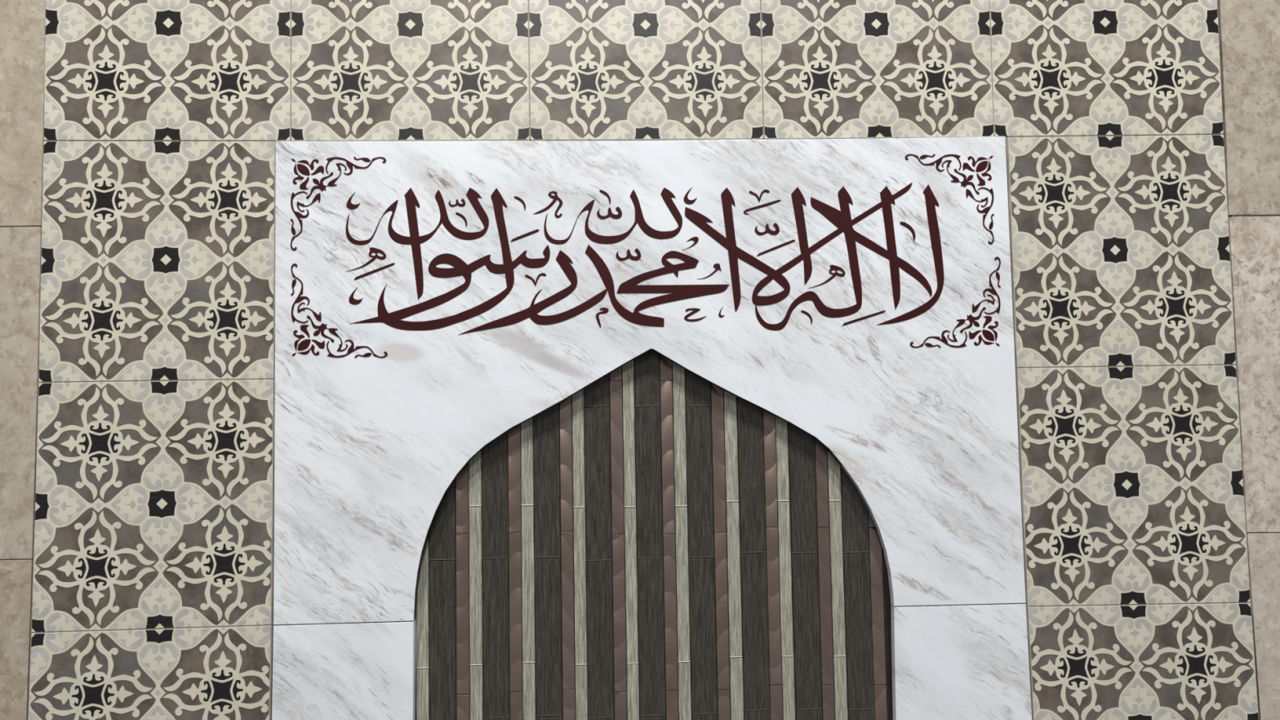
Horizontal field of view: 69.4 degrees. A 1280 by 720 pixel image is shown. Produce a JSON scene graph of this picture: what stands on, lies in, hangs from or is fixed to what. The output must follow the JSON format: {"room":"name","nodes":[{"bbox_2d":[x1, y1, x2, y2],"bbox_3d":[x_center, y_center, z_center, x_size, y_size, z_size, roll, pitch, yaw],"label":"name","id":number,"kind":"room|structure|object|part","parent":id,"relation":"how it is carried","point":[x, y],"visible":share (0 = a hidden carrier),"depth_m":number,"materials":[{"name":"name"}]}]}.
{"room":"mosque","nodes":[
{"label":"mosque","id":0,"kind":"room"},
{"bbox_2d":[0,0,44,719],"bbox_3d":[-1.686,-0.018,1.689,1.161,1.718,0.023,-1,-4,-2],"label":"wall","id":1,"kind":"structure","parent":0,"point":[22,22],"depth_m":1.70,"materials":[{"name":"stone"}]},
{"bbox_2d":[1217,0,1279,719],"bbox_3d":[1.828,-0.022,1.817,1.359,1.845,0.023,-1,-4,-2],"label":"wall","id":2,"kind":"structure","parent":0,"point":[1249,30],"depth_m":1.79,"materials":[{"name":"stone"}]},
{"bbox_3d":[0.124,0.003,1.789,4.872,1.899,0.045,-1,-4,-2],"label":"wall","id":3,"kind":"structure","parent":0,"visible":0},
{"bbox_2d":[27,0,1259,719],"bbox_3d":[0.022,0.026,1.740,2.267,1.813,0.010,-1,-4,-2],"label":"tile border","id":4,"kind":"structure","parent":3,"relation":"attached to","point":[164,120],"depth_m":1.75,"materials":[{"name":"tile"}]},
{"bbox_2d":[271,136,1031,719],"bbox_3d":[0.025,0.222,1.730,1.397,1.289,0.021,-1,-4,-2],"label":"marble surround","id":5,"kind":"object","parent":3,"relation":"attached to","point":[368,451],"visible":1,"depth_m":1.73,"materials":[{"name":"white stone"}]},
{"bbox_2d":[290,156,386,250],"bbox_3d":[-0.564,-0.293,1.730,0.177,0.177,0.001,-1,-4,-2],"label":"ornament","id":6,"kind":"object","parent":5,"relation":"attached to","point":[303,169],"visible":1,"depth_m":1.73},
{"bbox_3d":[-0.598,-0.328,1.731,0.029,0.025,0.001,-1,-4,-2],"label":"stem","id":7,"kind":"part","parent":6,"relation":"part of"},
{"bbox_2d":[290,263,387,357],"bbox_3d":[-0.559,-0.092,1.718,0.178,0.178,0.001,-1,-4,-2],"label":"ornament","id":8,"kind":"object","parent":5,"relation":"attached to","point":[304,344],"visible":1,"depth_m":1.71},
{"bbox_3d":[-0.591,-0.057,1.714,0.028,0.024,0.001,-1,-4,-2],"label":"stem","id":9,"kind":"part","parent":8,"relation":"part of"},
{"bbox_2d":[345,182,944,334],"bbox_3d":[0.015,-0.193,1.745,1.129,0.282,0.001,-1,-4,-2],"label":"calligraphy inscription","id":10,"kind":"object","parent":5,"relation":"attached to","point":[842,220],"visible":1,"depth_m":1.74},
{"bbox_2d":[904,153,994,244],"bbox_3d":[0.596,-0.308,1.773,0.172,0.177,0.001,-1,-4,-2],"label":"ornament","id":11,"kind":"object","parent":5,"relation":"attached to","point":[981,166],"visible":1,"depth_m":1.78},
{"bbox_3d":[0.627,-0.344,1.777,0.028,0.024,0.001,-1,-4,-2],"label":"stem","id":12,"kind":"part","parent":11,"relation":"part of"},
{"bbox_2d":[910,256,1000,347],"bbox_3d":[0.601,-0.110,1.761,0.181,0.173,0.001,-1,-4,-2],"label":"ornament","id":13,"kind":"object","parent":5,"relation":"attached to","point":[988,335],"visible":1,"depth_m":1.76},
{"bbox_3d":[0.632,-0.075,1.760,0.028,0.024,0.001,-1,-4,-2],"label":"stem","id":14,"kind":"part","parent":13,"relation":"part of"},
{"bbox_2d":[415,349,893,719],"bbox_3d":[0.030,0.413,1.732,0.922,0.912,0.007,-1,-4,-2],"label":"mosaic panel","id":15,"kind":"object","parent":3,"relation":"attached to","point":[654,542],"visible":0.84,"depth_m":1.73,"materials":[{"name":"wood"}]}
]}

